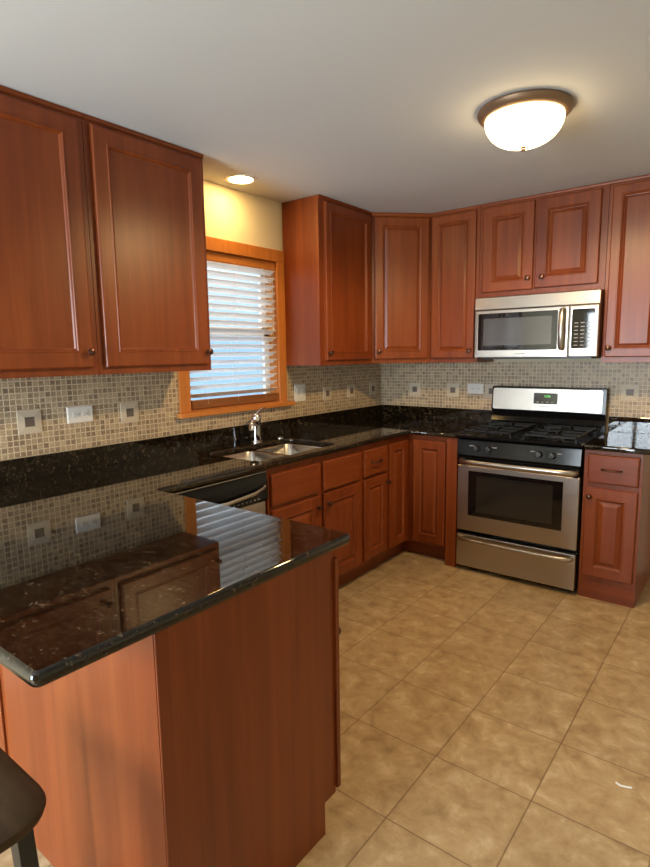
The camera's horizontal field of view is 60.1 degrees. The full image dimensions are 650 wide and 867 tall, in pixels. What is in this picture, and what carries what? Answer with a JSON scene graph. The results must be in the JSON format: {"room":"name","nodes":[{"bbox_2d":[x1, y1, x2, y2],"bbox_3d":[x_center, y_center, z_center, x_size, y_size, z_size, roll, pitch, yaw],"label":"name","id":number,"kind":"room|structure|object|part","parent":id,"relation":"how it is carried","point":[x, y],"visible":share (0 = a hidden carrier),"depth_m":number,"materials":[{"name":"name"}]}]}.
{"room":"kitchen","nodes":[
{"label":"kitchen","id":0,"kind":"room"},
{"bbox_2d":[196,180,282,411],"bbox_3d":[-1.447,-0.074,2.378,0.120,2.407,6.100,5,10,38],"label":"wall","id":1,"kind":"structure","parent":0,"point":[231,214],"depth_m":3.36,"materials":[{"name":"beige paint"}]},
{"bbox_2d":[0,85,98,378],"bbox_3d":[-1.250,-0.736,2.153,0.347,1.036,0.608,5,10,38],"label":"upper cabinet","id":2,"kind":"object","parent":1,"relation":"attached to","point":[48,325],"visible":1,"depth_m":2.15,"materials":[{"name":"brown wood"}]},
{"bbox_3d":[-1.146,-0.726,2.074,0.004,0.817,0.393,5,10,38],"label":"door panel","id":3,"kind":"part","parent":2,"relation":"part of","materials":[{"name":"brown wood"}]},
{"bbox_3d":[-1.157,-1.230,2.003,0.011,0.018,0.608,5,10,38],"label":"moulding","id":4,"kind":"part","parent":2,"relation":"part of","materials":[{"name":"brown wood"}]},
{"bbox_3d":[-0.964,-0.335,2.314,0.030,0.031,0.031,5,10,38],"label":"knob","id":5,"kind":"part","parent":2,"relation":"part of","materials":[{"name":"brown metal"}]},
{"bbox_2d":[81,113,212,374],"bbox_3d":[-0.874,-0.809,2.632,0.347,1.036,0.616,5,10,38],"label":"upper cabinet","id":6,"kind":"object","parent":1,"relation":"attached to","point":[145,193],"visible":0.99,"depth_m":2.51,"materials":[{"name":"brown wood"}]},
{"bbox_3d":[-0.780,-1.304,2.482,0.011,0.018,0.616,5,10,38],"label":"moulding","id":7,"kind":"part","parent":6,"relation":"part of","materials":[{"name":"brown wood"}]},
{"bbox_3d":[-0.770,-0.799,2.553,0.004,0.817,0.406,5,10,38],"label":"door panel","id":8,"kind":"part","parent":6,"relation":"part of","materials":[{"name":"brown wood"}]},
{"bbox_3d":[-0.576,-0.409,2.808,0.030,0.031,0.031,5,10,38],"label":"knob","id":9,"kind":"part","parent":6,"relation":"part of","materials":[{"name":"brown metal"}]},
{"bbox_2d":[0,363,380,460],"bbox_3d":[-0.635,-0.204,3.303,0.013,0.352,3.612,5,10,38],"label":"tile backsplash","id":10,"kind":"structure","parent":1,"relation":"attached to","point":[128,407],"depth_m":2.83,"materials":[{"name":"tile"}]},
{"bbox_2d":[66,405,92,423],"bbox_3d":[-1.150,-0.089,2.642,0.008,0.077,0.127,5,10,38],"label":"wall outlet","id":11,"kind":"object","parent":10,"relation":"attached to","point":[79,414],"visible":1,"depth_m":2.64,"materials":[{"name":"white plastic"}]},
{"bbox_2d":[73,412,79,417],"bbox_3d":[-1.161,-0.087,2.623,0.002,0.028,0.033,5,10,38],"label":"receptacle","id":12,"kind":"object","parent":11,"relation":"attached to","point":[75,414],"depth_m":2.62,"materials":[{"name":"grey plastic"}]},
{"bbox_2d":[82,411,88,416],"bbox_3d":[-1.135,-0.092,2.658,0.002,0.028,0.033,5,10,38],"label":"receptacle","id":13,"kind":"object","parent":11,"relation":"attached to","point":[84,413],"depth_m":2.66,"materials":[{"name":"grey plastic"}]},
{"bbox_2d":[294,384,305,401],"bbox_3d":[-0.170,-0.281,3.887,0.010,0.122,0.118,5,10,38],"label":"light switch","id":14,"kind":"object","parent":10,"relation":"attached to","point":[299,389],"visible":0.97,"depth_m":3.88,"materials":[{"name":"white plastic"}]},
{"bbox_2d":[177,236,294,418],"bbox_3d":[-0.562,-0.637,3.413,0.166,1.001,0.947,5,10,38],"label":"window","id":15,"kind":"structure","parent":1,"relation":"in","point":[213,245],"depth_m":3.61,"materials":[{"name":"brown wood"}]},
{"bbox_2d":[190,252,277,408],"bbox_3d":[-0.548,-0.614,3.388,0.056,0.879,0.720,5,10,38],"label":"window blind","id":16,"kind":"object","parent":15,"relation":"attached to","point":[214,260],"visible":0.71,"depth_m":3.41,"materials":[{"name":"white plastic"}]},
{"bbox_3d":[-0.551,-0.607,3.391,0.049,0.820,0.002,5,10,38],"label":"ladder cord","id":17,"kind":"part","parent":16,"relation":"part of","materials":[{"name":"white fabric"}]},
{"bbox_3d":[-0.545,-0.203,3.448,0.048,0.049,0.712,5,10,38],"label":"rail","id":18,"kind":"part","parent":16,"relation":"part of","materials":[{"name":"white plastic"}]},
{"bbox_3d":[-0.404,-0.635,3.578,0.049,0.820,0.002,5,10,38],"label":"ladder cord","id":19,"kind":"part","parent":16,"relation":"part of","materials":[{"name":"white fabric"}]},
{"bbox_3d":[-0.509,-0.150,3.446,0.048,0.026,0.947,5,10,38],"label":"sill","id":20,"kind":"part","parent":15,"relation":"part of","materials":[{"name":"brown wood"}]},
{"bbox_3d":[-0.610,-0.619,3.435,0.042,0.883,0.724,5,10,38],"label":"sash","id":21,"kind":"part","parent":15,"relation":"part of","materials":[{"name":"white plastic"}]},
{"bbox_2d":[282,194,371,365],"bbox_3d":[0.049,-0.989,3.805,0.347,1.036,0.594,5,10,38],"label":"upper cabinet","id":22,"kind":"object","parent":1,"relation":"attached to","point":[327,241],"visible":1,"depth_m":3.62,"materials":[{"name":"brown wood"}]},
{"bbox_3d":[0.138,-0.981,3.736,0.018,1.036,0.594,5,10,38],"label":"frame","id":23,"kind":"part","parent":22,"relation":"part of","materials":[{"name":"brown wood"}]},
{"bbox_3d":[0.143,-1.484,3.655,0.011,0.018,0.594,5,10,38],"label":"moulding","id":24,"kind":"part","parent":22,"relation":"part of","materials":[{"name":"brown wood"}]},
{"bbox_3d":[0.160,-0.980,3.729,0.022,0.974,0.510,5,10,38],"label":"door","id":25,"kind":"part","parent":22,"relation":"part of","materials":[{"name":"brown wood"}]},
{"bbox_3d":[0.157,-0.980,3.731,0.004,0.845,0.381,5,10,38],"label":"door panel","id":26,"kind":"part","parent":22,"relation":"part of","materials":[{"name":"brown wood"}]},
{"bbox_2d":[0,0,649,212],"bbox_3d":[0.280,-1.139,0.856,4.540,0.080,6.340,5,10,38],"label":"ceiling","id":27,"kind":"structure","parent":0,"point":[369,105],"depth_m":2.01,"materials":[{"name":"grey paint"}]},
{"bbox_2d":[224,174,256,184],"bbox_3d":[-0.466,-1.400,3.105,0.184,0.014,0.184,5,10,38],"label":"recessed light","id":28,"kind":"object","parent":27,"relation":"in","point":[241,179],"visible":1,"depth_m":3.08,"materials":[{"name":"white plastic"}]},
{"bbox_2d":[477,89,573,151],"bbox_3d":[0.803,-1.224,2.271,0.368,0.162,0.368,5,10,38],"label":"ceiling light","id":29,"kind":"object","parent":27,"relation":"attached to","point":[523,120],"visible":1,"depth_m":2.16,"materials":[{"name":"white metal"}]},
{"bbox_3d":[0.803,-1.218,2.272,0.306,0.111,0.306,5,10,38],"label":"lamp shade","id":30,"kind":"part","parent":29,"relation":"part of","materials":[{"name":"white glass"}]},
{"bbox_2d":[0,550,649,866],"bbox_3d":[0.315,1.313,1.205,4.540,0.060,6.340,5,10,38],"label":"floor","id":31,"kind":"structure","parent":0,"point":[487,719],"depth_m":2.19,"materials":[{"name":"beige tile"}]},
{"bbox_2d":[0,748,45,866],"bbox_3d":[-0.779,1.006,1.059,0.417,0.620,0.418,5,10,38],"label":"counter stool","id":32,"kind":"object","parent":31,"relation":"on","point":[22,799],"visible":1,"depth_m":1.06,"materials":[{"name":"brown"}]},
{"bbox_3d":[-0.562,1.010,1.105,0.058,0.594,0.050,5,10,38],"label":"leg","id":33,"kind":"part","parent":32,"relation":"part of","materials":[{"name":"grey"}]},
{"bbox_2d":[0,551,340,866],"bbox_3d":[-0.738,0.742,1.978,1.586,0.882,0.758,5,10,38],"label":"base cabinet","id":34,"kind":"object","parent":31,"relation":"on","point":[211,738],"visible":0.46,"depth_m":1.40,"materials":[{"name":"brown wood"}]},
{"bbox_3d":[-1.279,0.756,1.934,0.788,0.882,0.006,5,10,38],"label":"panel","id":35,"kind":"part","parent":34,"relation":"part of","materials":[{"name":"brown wood"}]},
{"bbox_3d":[-0.656,0.816,1.453,0.790,0.882,0.006,5,10,38],"label":"panel","id":36,"kind":"part","parent":34,"relation":"part of","materials":[{"name":"brown wood"}]},
{"bbox_3d":[-0.164,0.808,1.457,0.019,0.882,0.604,5,10,38],"label":"panel","id":37,"kind":"part","parent":34,"relation":"part of","materials":[{"name":"brown wood"}]},
{"bbox_3d":[-0.145,0.708,1.828,0.473,0.733,0.022,5,10,38],"label":"door","id":38,"kind":"part","parent":34,"relation":"part of","materials":[{"name":"brown wood"}]},
{"bbox_2d":[171,470,267,513],"bbox_3d":[-0.691,0.631,2.793,0.650,0.872,0.588,5,10,38],"label":"dishwasher","id":39,"kind":"object","parent":31,"relation":"on","point":[249,492],"visible":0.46,"depth_m":2.64,"materials":[{"name":"black metal"}]},
{"bbox_3d":[-0.479,0.222,2.563,0.026,0.004,0.584,5,10,38],"label":"trim","id":40,"kind":"part","parent":39,"relation":"part of","materials":[{"name":"silver metal"}]},
{"bbox_3d":[-0.452,0.307,2.561,0.039,0.046,0.549,5,10,38],"label":"handle","id":41,"kind":"part","parent":39,"relation":"part of","materials":[{"name":"grey metal"}]},
{"bbox_3d":[-0.487,0.670,2.638,0.034,0.603,0.588,5,10,38],"label":"door panel","id":42,"kind":"part","parent":39,"relation":"part of","materials":[{"name":"silver metal"}]},
{"bbox_2d":[223,443,360,586],"bbox_3d":[-0.248,0.539,3.357,0.649,0.882,0.826,5,10,38],"label":"base cabinet","id":43,"kind":"object","parent":31,"relation":"on","point":[324,491],"visible":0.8,"depth_m":3.19,"materials":[{"name":"brown wood"}]},
{"bbox_3d":[-0.148,0.631,3.030,0.022,0.530,0.387,5,10,38],"label":"door","id":44,"kind":"part","parent":43,"relation":"part of","materials":[{"name":"brown wood"}]},
{"bbox_3d":[-0.147,0.631,3.029,0.014,0.387,0.244,5,10,38],"label":"door panel","id":45,"kind":"part","parent":43,"relation":"part of","materials":[{"name":"brown wood"}]},
{"bbox_3d":[-0.040,0.507,3.188,0.018,0.778,0.826,5,10,38],"label":"frame","id":46,"kind":"part","parent":43,"relation":"part of","materials":[{"name":"brown wood"}]},
{"bbox_3d":[0.106,0.582,3.353,0.022,0.530,0.370,5,10,38],"label":"door","id":47,"kind":"part","parent":43,"relation":"part of","materials":[{"name":"brown wood"}]},
{"bbox_3d":[0.107,0.582,3.352,0.014,0.387,0.227,5,10,38],"label":"door panel","id":48,"kind":"part","parent":43,"relation":"part of","materials":[{"name":"brown wood"}]},
{"bbox_2d":[352,440,390,578],"bbox_3d":[0.101,0.471,3.798,0.652,0.882,0.301,5,10,38],"label":"base cabinet","id":49,"kind":"object","parent":31,"relation":"on","point":[373,457],"visible":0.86,"depth_m":3.60,"materials":[{"name":"brown wood"}]},
{"bbox_3d":[0.307,0.439,3.630,0.018,0.778,0.301,5,10,38],"label":"frame","id":50,"kind":"part","parent":49,"relation":"part of","materials":[{"name":"brown wood"}]},
{"bbox_3d":[0.321,0.175,3.583,0.020,0.172,0.274,5,10,38],"label":"drawer","id":51,"kind":"part","parent":49,"relation":"part of","materials":[{"name":"brown wood"}]},
{"bbox_3d":[0.325,0.536,3.631,0.022,0.525,0.267,5,10,38],"label":"door","id":52,"kind":"part","parent":49,"relation":"part of","materials":[{"name":"brown wood"}]},
{"bbox_3d":[0.327,0.536,3.630,0.014,0.392,0.134,5,10,38],"label":"door panel","id":53,"kind":"part","parent":49,"relation":"part of","materials":[{"name":"brown wood"}]},
{"bbox_2d":[377,434,459,566],"bbox_3d":[0.595,0.412,4.168,0.972,0.882,0.892,5,10,38],"label":"base cabinet","id":54,"kind":"object","parent":31,"relation":"on","point":[422,471],"visible":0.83,"depth_m":3.84,"materials":[{"name":"brown wood"}]},
{"bbox_2d":[0,404,491,687],"bbox_3d":[-0.008,0.096,2.848,1.604,0.130,3.640,5,10,38],"label":"countertop","id":55,"kind":"structure","parent":54,"relation":"on","point":[99,557],"depth_m":1.68,"materials":[{"name":"black stone"}]},
{"bbox_2d":[249,407,265,442],"bbox_3d":[-0.424,-0.045,3.384,0.070,0.207,0.292,0,8,8],"label":"faucet","id":56,"kind":"object","parent":55,"relation":"on","point":[254,425],"visible":1,"depth_m":3.41,"materials":[{"name":"silver metal"}]},
{"bbox_3d":[-0.422,-0.056,3.330,0.034,0.066,0.191,-1,8,2],"label":"spout","id":57,"kind":"part","parent":56,"relation":"part of","materials":[{"name":"silver metal"}]},
{"bbox_2d":[223,444,321,460],"bbox_3d":[-0.285,0.202,3.217,0.403,0.174,0.669,5,10,38],"label":"sink","id":58,"kind":"object","parent":55,"relation":"in","point":[276,451],"visible":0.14,"depth_m":3.39,"materials":[{"name":"silver metal"}]},
{"bbox_3d":[-0.387,0.222,3.088,0.403,0.174,0.338,5,10,38],"label":"bowl","id":59,"kind":"part","parent":58,"relation":"part of","materials":[{"name":"silver metal"}]},
{"bbox_3d":[-0.180,0.182,3.350,0.403,0.174,0.327,5,10,38],"label":"bowl","id":60,"kind":"part","parent":58,"relation":"part of","materials":[{"name":"silver metal"}]},
{"bbox_3d":[0.500,0.410,3.849,0.022,0.718,0.233,5,10,38],"label":"door","id":61,"kind":"part","parent":54,"relation":"part of","materials":[{"name":"brown wood"}]},
{"bbox_3d":[0.501,0.410,3.848,0.014,0.589,0.104,5,10,38],"label":"door panel","id":62,"kind":"part","parent":54,"relation":"part of","materials":[{"name":"brown wood"}]},
{"bbox_3d":[0.713,0.405,3.868,0.115,0.589,0.014,5,10,38],"label":"door panel","id":63,"kind":"part","parent":54,"relation":"part of","materials":[{"name":"brown wood"}]},
{"bbox_3d":[0.714,0.404,3.869,0.244,0.718,0.022,5,10,38],"label":"door","id":64,"kind":"part","parent":54,"relation":"part of","materials":[{"name":"brown wood"}]},
{"bbox_3d":[1.033,0.429,4.003,0.076,0.882,0.616,5,10,38],"label":"panel","id":65,"kind":"part","parent":54,"relation":"part of","materials":[{"name":"brown wood"}]},
{"bbox_2d":[456,385,608,591],"bbox_3d":[1.340,0.311,3.688,0.762,1.196,0.694,5,10,38],"label":"gas range","id":66,"kind":"object","parent":31,"relation":"on","point":[521,475],"visible":1,"depth_m":3.52,"materials":[{"name":"silver metal"}]},
{"bbox_3d":[0.960,0.098,3.574,0.043,0.043,0.034,5,10,38],"label":"burner knob","id":67,"kind":"part","parent":66,"relation":"part of","materials":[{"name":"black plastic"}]},
{"bbox_3d":[1.021,0.104,3.526,0.043,0.043,0.034,5,10,38],"label":"burner knob","id":68,"kind":"part","parent":66,"relation":"part of","materials":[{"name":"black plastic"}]},
{"bbox_3d":[1.091,-0.004,3.640,0.110,0.020,0.110,5,10,38],"label":"burner","id":69,"kind":"part","parent":66,"relation":"part of","materials":[{"name":"black metal"}]},
{"bbox_3d":[1.160,0.406,3.476,0.475,0.240,0.001,5,10,38],"label":"viewing pane","id":70,"kind":"part","parent":66,"relation":"part of","materials":[{"name":"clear glass"}]},
{"bbox_3d":[1.153,0.717,3.496,0.726,0.030,0.064,5,10,38],"label":"drawer handle","id":71,"kind":"part","parent":66,"relation":"part of","materials":[{"name":"silver metal"}]},
{"bbox_3d":[1.186,0.792,3.547,0.748,0.219,0.045,5,10,38],"label":"storage drawer","id":72,"kind":"part","parent":66,"relation":"part of","materials":[{"name":"silver metal"}]},
{"bbox_3d":[1.181,0.441,3.497,0.748,0.435,0.045,5,10,38],"label":"oven door","id":73,"kind":"part","parent":66,"relation":"part of","materials":[{"name":"silver metal"}]},
{"bbox_3d":[1.149,0.204,3.420,0.729,0.036,0.066,5,10,38],"label":"oven handle","id":74,"kind":"part","parent":66,"relation":"part of","materials":[{"name":"silver metal"}]},
{"bbox_3d":[1.175,0.109,3.449,0.754,0.116,0.053,5,10,38],"label":"control panel","id":75,"kind":"part","parent":66,"relation":"part of","materials":[{"name":"black metal"}]},
{"bbox_2d":[457,425,603,447],"bbox_3d":[1.331,0.011,3.639,0.762,0.016,0.570,5,10,38],"label":"cooktop","id":76,"kind":"object","parent":66,"relation":"in","point":[516,439],"depth_m":3.51,"materials":[{"name":"black metal"}]},
{"bbox_3d":[1.266,0.127,3.337,0.043,0.043,0.034,5,10,38],"label":"burner knob","id":77,"kind":"part","parent":66,"relation":"part of","materials":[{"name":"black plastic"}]},
{"bbox_3d":[1.328,0.133,3.290,0.043,0.043,0.034,5,10,38],"label":"burner knob","id":78,"kind":"part","parent":66,"relation":"part of","materials":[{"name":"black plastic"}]},
{"bbox_3d":[1.393,0.024,3.407,0.110,0.020,0.110,5,10,38],"label":"burner","id":79,"kind":"part","parent":66,"relation":"part of","materials":[{"name":"black metal"}]},
{"bbox_2d":[578,450,649,607],"bbox_3d":[1.781,0.504,3.403,0.298,0.882,0.652,5,10,38],"label":"base cabinet","id":80,"kind":"object","parent":31,"relation":"on","point":[614,559],"visible":0.97,"depth_m":3.18,"materials":[{"name":"brown wood"}]},
{"bbox_3d":[1.607,0.577,3.186,0.123,0.381,0.014,5,10,38],"label":"door panel","id":81,"kind":"part","parent":80,"relation":"part of","materials":[{"name":"brown wood"}]},
{"bbox_3d":[1.608,0.577,3.187,0.266,0.524,0.022,5,10,38],"label":"door","id":82,"kind":"part","parent":80,"relation":"part of","materials":[{"name":"brown wood"}]},
{"bbox_3d":[1.587,0.207,3.115,0.116,0.020,0.034,5,10,38],"label":"drawer pull","id":83,"kind":"part","parent":80,"relation":"part of","materials":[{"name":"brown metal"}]},
{"bbox_3d":[1.606,0.206,3.134,0.260,0.164,0.020,5,10,38],"label":"drawer","id":84,"kind":"part","parent":80,"relation":"part of","materials":[{"name":"brown wood"}]},
{"bbox_2d":[584,416,649,454],"bbox_3d":[1.814,0.002,3.320,0.378,0.130,0.644,5,10,38],"label":"countertop","id":85,"kind":"structure","parent":80,"relation":"on","point":[631,435],"depth_m":3.40,"materials":[{"name":"black stone"}]},
{"bbox_2d":[615,782,631,788],"bbox_3d":[0.998,1.176,1.877,0.049,0.002,0.016,4,9,31],"label":"paper scrap","id":86,"kind":"object","parent":31,"relation":"on","point":[617,783],"visible":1,"depth_m":1.87,"materials":[{"name":"white paper"}]},
{"bbox_2d":[493,358,608,432],"bbox_3d":[2.206,-0.280,3.459,4.540,2.407,0.120,5,10,38],"label":"wall","id":87,"kind":"structure","parent":0,"point":[593,359],"depth_m":3.86,"materials":[{"name":"beige paint"}]},
{"bbox_2d":[371,212,431,362],"bbox_3d":[0.517,-1.050,4.188,0.610,1.036,0.612,5,10,38],"label":"upper cabinet","id":88,"kind":"object","parent":87,"relation":"attached to","point":[401,243],"visible":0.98,"depth_m":3.97,"materials":[{"name":"brown wood"}]},
{"bbox_3d":[0.537,-1.522,3.913,0.429,0.026,0.016,-2,8,-7],"label":"moulding","id":89,"kind":"part","parent":88,"relation":"part of","materials":[{"name":"brown wood"}]},
{"bbox_3d":[0.545,-1.021,3.976,0.254,0.841,0.014,-2,8,-7],"label":"door panel","id":90,"kind":"part","parent":88,"relation":"part of","materials":[{"name":"brown wood"}]},
{"bbox_2d":[430,205,492,362],"bbox_3d":[0.974,-1.030,4.002,0.358,1.036,0.347,5,10,38],"label":"upper cabinet","id":91,"kind":"object","parent":87,"relation":"attached to","point":[455,256],"visible":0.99,"depth_m":3.88,"materials":[{"name":"brown wood"}]},
{"bbox_3d":[0.887,-1.014,3.899,0.199,0.849,0.014,5,10,38],"label":"door panel","id":92,"kind":"part","parent":91,"relation":"part of","materials":[{"name":"brown wood"}]},
{"bbox_3d":[0.888,-1.015,3.900,0.324,0.974,0.022,5,10,38],"label":"door","id":93,"kind":"part","parent":91,"relation":"part of","materials":[{"name":"brown wood"}]},
{"bbox_3d":[0.889,-1.519,3.830,0.358,0.018,0.011,5,10,38],"label":"moulding","id":94,"kind":"part","parent":91,"relation":"part of","materials":[{"name":"brown wood"}]},
{"bbox_2d":[381,362,649,417],"bbox_3d":[1.313,-0.340,4.066,2.140,0.352,0.013,5,10,38],"label":"tile backsplash","id":95,"kind":"structure","parent":87,"relation":"attached to","point":[444,384],"depth_m":4.08,"materials":[{"name":"tile"}]},
{"bbox_2d":[467,383,483,393],"bbox_3d":[1.126,-0.336,4.207,0.124,0.077,0.008,5,10,38],"label":"wall outlet","id":96,"kind":"object","parent":95,"relation":"attached to","point":[473,388],"visible":1,"depth_m":4.21,"materials":[{"name":"white plastic"}]},
{"bbox_2d":[479,181,610,297],"bbox_3d":[1.422,-1.200,3.624,0.779,0.607,0.347,5,10,38],"label":"upper cabinet","id":97,"kind":"object","parent":87,"relation":"attached to","point":[555,241],"visible":0.98,"depth_m":3.49,"materials":[{"name":"brown wood"}]},
{"bbox_3d":[1.182,-1.200,3.638,0.184,0.392,0.014,5,10,38],"label":"door panel","id":98,"kind":"part","parent":97,"relation":"part of","materials":[{"name":"brown wood"}]},
{"bbox_3d":[1.183,-1.201,3.639,0.333,0.541,0.022,5,10,38],"label":"door","id":99,"kind":"part","parent":97,"relation":"part of","materials":[{"name":"brown wood"}]},
{"bbox_2d":[474,289,604,358],"bbox_3d":[1.405,-0.689,3.647,0.760,0.402,0.453,5,10,38],"label":"microwave","id":100,"kind":"object","parent":97,"relation":"attached to","point":[566,324],"visible":0.99,"depth_m":3.48,"materials":[{"name":"grey metal"}]},
{"bbox_3d":[1.240,-0.638,3.578,0.592,0.306,0.029,5,10,38],"label":"door","id":101,"kind":"part","parent":100,"relation":"part of","materials":[{"name":"silver metal"}]},
{"bbox_3d":[1.304,-0.828,3.499,0.760,0.083,0.029,5,10,38],"label":"vent panel","id":102,"kind":"part","parent":100,"relation":"part of","materials":[{"name":"silver metal"}]},
{"bbox_3d":[1.425,-0.630,3.385,0.034,0.260,0.053,5,10,38],"label":"door handle","id":103,"kind":"part","parent":100,"relation":"part of","materials":[{"name":"silver metal"}]},
{"bbox_3d":[1.541,-0.610,3.346,0.166,0.306,0.029,5,10,38],"label":"control panel","id":104,"kind":"part","parent":100,"relation":"part of","materials":[{"name":"silver metal"}]},
{"bbox_3d":[1.339,-1.476,3.482,0.779,0.018,0.011,5,10,38],"label":"moulding","id":105,"kind":"part","parent":97,"relation":"part of","materials":[{"name":"brown wood"}]},
{"bbox_3d":[1.471,-1.174,3.416,0.213,0.381,0.014,5,10,38],"label":"door panel","id":106,"kind":"part","parent":97,"relation":"part of","materials":[{"name":"brown wood"}]},
{"bbox_3d":[1.472,-1.175,3.417,0.370,0.538,0.022,5,10,38],"label":"door","id":107,"kind":"part","parent":97,"relation":"part of","materials":[{"name":"brown wood"}]},
{"bbox_2d":[601,174,649,361],"bbox_3d":[1.870,-0.945,3.311,0.345,1.036,0.347,5,10,38],"label":"upper cabinet","id":108,"kind":"object","parent":87,"relation":"attached to","point":[626,316],"visible":1,"depth_m":3.23,"materials":[{"name":"brown wood"}]},
{"bbox_3d":[1.784,-1.433,3.139,0.345,0.018,0.011,5,10,38],"label":"moulding","id":109,"kind":"part","parent":108,"relation":"part of","materials":[{"name":"brown wood"}]},
{"bbox_3d":[1.784,-0.929,3.207,0.173,0.849,0.014,5,10,38],"label":"door panel","id":110,"kind":"part","parent":108,"relation":"part of","materials":[{"name":"brown wood"}]}
]}

